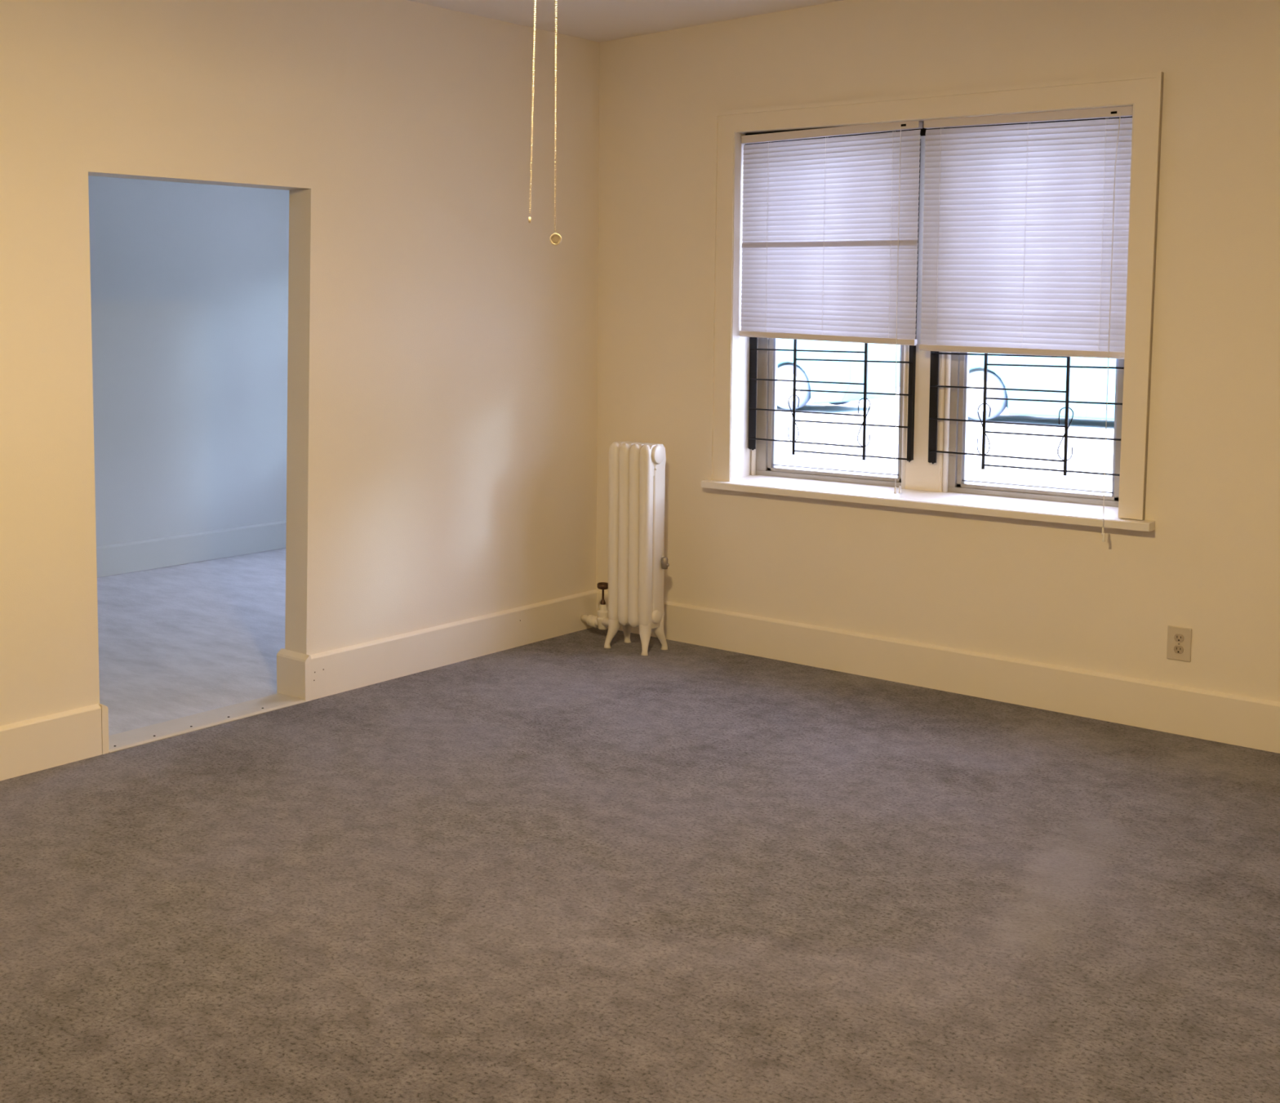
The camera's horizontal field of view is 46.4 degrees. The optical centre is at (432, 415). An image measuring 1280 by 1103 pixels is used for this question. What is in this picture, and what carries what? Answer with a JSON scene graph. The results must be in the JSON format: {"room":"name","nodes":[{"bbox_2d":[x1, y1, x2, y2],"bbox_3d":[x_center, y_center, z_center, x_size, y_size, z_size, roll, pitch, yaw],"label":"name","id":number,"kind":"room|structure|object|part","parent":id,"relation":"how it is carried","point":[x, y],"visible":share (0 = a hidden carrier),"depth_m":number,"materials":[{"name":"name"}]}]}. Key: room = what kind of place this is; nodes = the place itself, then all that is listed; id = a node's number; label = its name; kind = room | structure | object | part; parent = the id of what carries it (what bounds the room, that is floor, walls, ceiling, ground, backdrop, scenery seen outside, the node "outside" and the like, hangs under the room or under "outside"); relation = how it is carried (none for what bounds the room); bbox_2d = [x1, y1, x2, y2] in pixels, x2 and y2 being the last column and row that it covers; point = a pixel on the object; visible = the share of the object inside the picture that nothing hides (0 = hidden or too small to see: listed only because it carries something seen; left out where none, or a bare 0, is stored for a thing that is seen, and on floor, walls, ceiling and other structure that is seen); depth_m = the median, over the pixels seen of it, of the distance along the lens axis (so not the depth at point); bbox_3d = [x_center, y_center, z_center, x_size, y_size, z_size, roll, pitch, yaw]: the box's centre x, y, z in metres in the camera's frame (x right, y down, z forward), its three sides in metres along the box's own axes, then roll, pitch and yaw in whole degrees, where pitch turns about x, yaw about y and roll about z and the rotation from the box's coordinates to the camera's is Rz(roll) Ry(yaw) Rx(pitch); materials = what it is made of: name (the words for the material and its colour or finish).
{"room":"empty living room","nodes":[
{"label":"empty living room","id":0,"kind":"room"},
{"bbox_2d":[88,175,288,546],"bbox_3d":[-2.385,-0.450,8.075,0.100,2.840,5.750,4,6,44],"label":"wall","id":1,"kind":"structure","parent":0,"point":[189,281],"depth_m":8.95,"materials":[{"name":"grey paint"}]},
{"bbox_2d":[96,520,286,577],"bbox_3d":[-2.339,0.881,8.133,0.020,0.178,5.550,4,6,44],"label":"baseboard","id":2,"kind":"structure","parent":1,"relation":"attached to","point":[163,552],"depth_m":9.00,"materials":[{"name":"grey"}]},
{"bbox_2d":[0,0,599,725],"bbox_3d":[-1.281,-0.276,5.057,0.130,2.940,8.600,4,6,44],"label":"wall","id":3,"kind":"structure","parent":0,"point":[442,360],"depth_m":5.95,"materials":[{"name":"beige paint"}]},
{"bbox_2d":[0,703,102,781],"bbox_3d":[-2.647,1.218,3.622,0.020,0.178,4.280,4,6,44],"label":"baseboard","id":4,"kind":"structure","parent":3,"relation":"attached to","point":[55,740],"depth_m":5.01,"materials":[{"name":"beige wood"}]},
{"bbox_2d":[98,703,108,754],"bbox_3d":[-1.214,1.096,5.229,0.173,0.178,0.026,4,6,44],"label":"baseboard","id":5,"kind":"structure","parent":3,"relation":"in","point":[104,710],"depth_m":5.17,"materials":[{"name":"beige wood"}]},
{"bbox_2d":[108,693,306,752],"bbox_3d":[-0.883,1.155,5.572,0.171,0.016,0.920,4,6,44],"label":"door threshold","id":6,"kind":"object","parent":3,"relation":"attached to","point":[139,736],"depth_m":5.55,"materials":[{"name":"paint"}]},
{"bbox_2d":[276,648,311,701],"bbox_3d":[-0.558,1.041,5.913,0.174,0.184,0.032,4,6,44],"label":"baseboard","id":7,"kind":"structure","parent":3,"relation":"in","point":[293,668],"depth_m":5.89,"materials":[{"name":"beige wood"}]},
{"bbox_2d":[309,589,597,699],"bbox_3d":[0.160,0.995,6.555,0.020,0.178,1.888,4,6,44],"label":"baseboard","id":8,"kind":"structure","parent":3,"relation":"attached to","point":[352,667],"depth_m":6.43,"materials":[{"name":"beige wood"}]},
{"bbox_2d":[408,0,843,42],"bbox_3d":[0.232,-1.536,2.647,5.250,0.152,7.150,4,6,44],"label":"ceiling","id":9,"kind":"structure","parent":0,"point":[596,20],"depth_m":6.36,"materials":[{"name":"white paint"}]},
{"bbox_2d":[528,0,561,245],"bbox_3d":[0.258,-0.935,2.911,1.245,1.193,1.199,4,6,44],"label":"pull chain","id":10,"kind":"object","parent":9,"relation":"hanging from","point":[555,239],"visible":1,"depth_m":2.89,"materials":[{"name":"gold metal"}]},
{"bbox_3d":[0.202,-0.805,2.899,0.026,0.809,0.004,4,6,44],"label":"pull chain","id":11,"kind":"part","parent":10,"relation":"part of","materials":[{"name":"gold metal"}]},
{"bbox_3d":[0.241,-0.785,2.864,0.005,0.845,0.004,4,6,44],"label":"pull chain","id":12,"kind":"part","parent":10,"relation":"part of","materials":[{"name":"gold metal"}]},
{"bbox_2d":[0,547,1279,1102],"bbox_3d":[-0.381,1.293,4.316,8.350,0.080,8.600,4,6,44],"label":"floor","id":13,"kind":"structure","parent":0,"point":[569,868],"depth_m":3.97,"materials":[{"name":"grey carpet"}]},
{"bbox_2d":[580,440,669,655],"bbox_3d":[0.840,0.587,6.831,0.210,0.948,0.569,-4,6,-39],"label":"radiator","id":14,"kind":"object","parent":13,"relation":"on","point":[637,562],"visible":1,"depth_m":6.65,"materials":[{"name":"white metal"}]},
{"bbox_3d":[0.804,0.854,6.939,0.026,0.080,0.025,4,6,44],"label":"valve stem","id":15,"kind":"part","parent":14,"relation":"part of","materials":[{"name":"brown metal"}]},
{"bbox_3d":[0.831,0.987,6.765,0.077,0.160,0.054,-3,5,-33],"label":"leg","id":16,"kind":"part","parent":14,"relation":"part of","materials":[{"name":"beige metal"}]},
{"bbox_3d":[0.910,0.981,6.848,0.054,0.160,0.077,2,5,30],"label":"leg","id":17,"kind":"part","parent":14,"relation":"part of","materials":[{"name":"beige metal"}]},
{"bbox_3d":[0.957,0.996,6.645,0.054,0.160,0.077,2,5,30],"label":"leg","id":18,"kind":"part","parent":14,"relation":"part of","materials":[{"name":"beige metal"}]},
{"bbox_3d":[1.036,0.990,6.728,0.077,0.160,0.054,-3,5,-33],"label":"leg","id":19,"kind":"part","parent":14,"relation":"part of","materials":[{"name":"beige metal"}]},
{"bbox_2d":[661,556,669,568],"bbox_3d":[1.053,0.666,6.665,0.034,0.055,0.030,4,6,44],"label":"air vent","id":20,"kind":"object","parent":14,"relation":"attached to","point":[664,564],"depth_m":6.65,"materials":[{"name":"silver metal"}]},
{"bbox_2d":[595,0,1279,702],"bbox_3d":[2.831,-0.307,5.396,5.350,2.940,0.270,4,6,44],"label":"wall","id":21,"kind":"structure","parent":0,"point":[1057,593],"depth_m":5.79,"materials":[{"name":"beige paint"}]},
{"bbox_2d":[751,337,908,488],"bbox_3d":[1.776,-0.473,6.495,0.757,1.540,0.123,4,6,44],"label":"window","id":22,"kind":"structure","parent":21,"relation":"in","point":[763,458],"depth_m":6.69,"materials":[{"name":"metal"}]},
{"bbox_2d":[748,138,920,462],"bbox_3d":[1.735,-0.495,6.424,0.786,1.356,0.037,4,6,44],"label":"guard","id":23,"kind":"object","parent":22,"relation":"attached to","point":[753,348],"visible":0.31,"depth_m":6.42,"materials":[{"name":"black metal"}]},
{"bbox_3d":[1.806,0.265,6.542,0.661,0.031,0.095,4,6,44],"label":"sill","id":24,"kind":"part","parent":22,"relation":"part of","materials":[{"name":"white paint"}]},
{"bbox_2d":[701,474,1155,531],"bbox_3d":[2.006,0.343,6.125,1.928,0.052,0.239,4,6,44],"label":"window sill","id":25,"kind":"structure","parent":21,"relation":"attached to","point":[1085,514],"depth_m":6.00,"materials":[{"name":"white paint"}]},
{"bbox_2d":[707,71,1164,519],"bbox_3d":[2.042,-0.488,6.112,1.892,1.676,0.290,4,6,44],"label":"window","id":26,"kind":"structure","parent":21,"relation":"in","point":[740,454],"depth_m":6.10,"materials":[{"name":"white paint"}]},
{"bbox_2d":[738,120,923,493],"bbox_3d":[1.686,-0.462,6.339,0.835,1.540,0.059,4,6,44],"label":"mini blind","id":27,"kind":"object","parent":26,"relation":"attached to","point":[829,246],"visible":1,"depth_m":6.30,"materials":[{"name":"white plastic"}]},
{"bbox_3d":[1.488,-0.790,6.520,0.001,0.844,0.018,4,6,44],"label":"ladder cord","id":28,"kind":"part","parent":27,"relation":"part of","materials":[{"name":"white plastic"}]},
{"bbox_3d":[1.689,-0.772,6.329,0.001,0.853,0.018,4,6,44],"label":"ladder cord","id":29,"kind":"part","parent":27,"relation":"part of","materials":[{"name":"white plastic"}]},
{"bbox_3d":[1.694,-0.338,6.356,0.835,0.053,0.026,4,6,44],"label":"rail","id":30,"kind":"part","parent":27,"relation":"part of","materials":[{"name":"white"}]},
{"bbox_3d":[1.911,-0.751,6.118,0.001,0.863,0.018,4,6,44],"label":"ladder cord","id":31,"kind":"part","parent":27,"relation":"part of","materials":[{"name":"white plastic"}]},
{"bbox_3d":[1.927,-0.447,6.086,0.004,1.482,0.025,-1,4,-9],"label":"lift cord","id":32,"kind":"part","parent":27,"relation":"part of","materials":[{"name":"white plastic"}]},
{"bbox_2d":[919,106,1133,542],"bbox_3d":[2.267,-0.368,5.734,0.810,1.633,0.142,4,6,44],"label":"mini blind","id":33,"kind":"object","parent":26,"relation":"attached to","point":[1026,226],"visible":0.91,"depth_m":5.72,"materials":[{"name":"white plastic"}]},
{"bbox_3d":[2.061,-0.726,5.977,0.001,0.884,0.018,4,6,44],"label":"ladder cord","id":34,"kind":"part","parent":33,"relation":"part of","materials":[{"name":"white plastic"}]},
{"bbox_3d":[2.303,-0.254,5.780,0.810,0.041,0.026,4,6,44],"label":"rail","id":35,"kind":"part","parent":33,"relation":"part of","materials":[{"name":"white"}]},
{"bbox_3d":[2.315,-0.700,5.736,0.001,0.881,0.018,4,6,44],"label":"ladder cord","id":36,"kind":"part","parent":33,"relation":"part of","materials":[{"name":"white plastic"}]},
{"bbox_3d":[2.526,-0.679,5.536,0.001,0.879,0.018,4,6,44],"label":"ladder cord","id":37,"kind":"part","parent":33,"relation":"part of","materials":[{"name":"white plastic"}]},
{"bbox_3d":[2.520,-0.355,5.468,0.014,1.535,0.101,3,5,32],"label":"lift cord","id":38,"kind":"part","parent":33,"relation":"part of","materials":[{"name":"white fabric"}]},
{"bbox_2d":[596,590,1279,753],"bbox_3d":[2.704,1.076,5.422,5.230,0.178,0.020,4,6,44],"label":"baseboard","id":39,"kind":"structure","parent":21,"relation":"attached to","point":[1243,721],"depth_m":5.86,"materials":[{"name":"beige wood"}]},
{"bbox_2d":[942,351,1124,506],"bbox_3d":[2.443,-0.416,5.861,0.768,1.520,0.123,4,6,44],"label":"window","id":40,"kind":"structure","parent":21,"relation":"in","point":[957,366],"depth_m":6.07,"materials":[{"name":"metal"}]},
{"bbox_2d":[928,351,1124,475],"bbox_3d":[2.363,-0.451,5.827,0.796,1.356,0.037,4,6,44],"label":"guard","id":41,"kind":"object","parent":40,"relation":"attached to","point":[934,369],"visible":0.23,"depth_m":5.93,"materials":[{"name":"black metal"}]},
{"bbox_3d":[2.449,0.310,5.930,0.648,0.031,0.095,4,6,44],"label":"sill","id":42,"kind":"part","parent":40,"relation":"part of","materials":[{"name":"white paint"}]},
{"bbox_2d":[1166,625,1191,662],"bbox_3d":[2.734,0.834,5.383,0.082,0.124,0.009,4,6,44],"label":"wall outlet","id":43,"kind":"object","parent":21,"relation":"attached to","point":[1179,638],"visible":1,"depth_m":5.38,"materials":[{"name":"beige plastic"}]},
{"bbox_2d":[1173,644,1183,653],"bbox_3d":[2.732,0.856,5.383,0.033,0.029,0.004,4,6,44],"label":"receptacle","id":44,"kind":"object","parent":43,"relation":"attached to","point":[1178,649],"depth_m":5.38,"materials":[{"name":"beige plastic"}]},
{"bbox_2d":[1173,633,1183,642],"bbox_3d":[2.732,0.813,5.380,0.033,0.029,0.004,4,6,44],"label":"receptacle","id":45,"kind":"object","parent":43,"relation":"attached to","point":[1178,637],"depth_m":5.38,"materials":[{"name":"beige plastic"}]},
{"label":"outside","id":46,"kind":"structure","parent":0,"visible":0},
{"bbox_2d":[776,344,1114,494],"bbox_3d":[28.509,-1.113,36.210,120.000,0.080,79.730,4,6,44],"label":"ground","id":47,"kind":"structure","parent":46,"point":[1088,455],"depth_m":16.72,"materials":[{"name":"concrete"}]},
{"bbox_2d":[777,338,900,409],"bbox_3d":[5.007,-0.958,23.592,4.580,1.520,1.732,4,6,44],"label":"car","id":48,"kind":"object","parent":47,"relation":"on","point":[881,376],"visible":0.38,"depth_m":21.90,"materials":[{"name":"white paint"}]},
{"bbox_2d":[968,352,1115,420],"bbox_3d":[9.047,-0.668,19.637,4.600,1.520,1.732,4,6,44],"label":"car","id":49,"kind":"object","parent":47,"relation":"on","point":[1086,384],"visible":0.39,"depth_m":19.43,"materials":[{"name":"white paint"}]}
]}

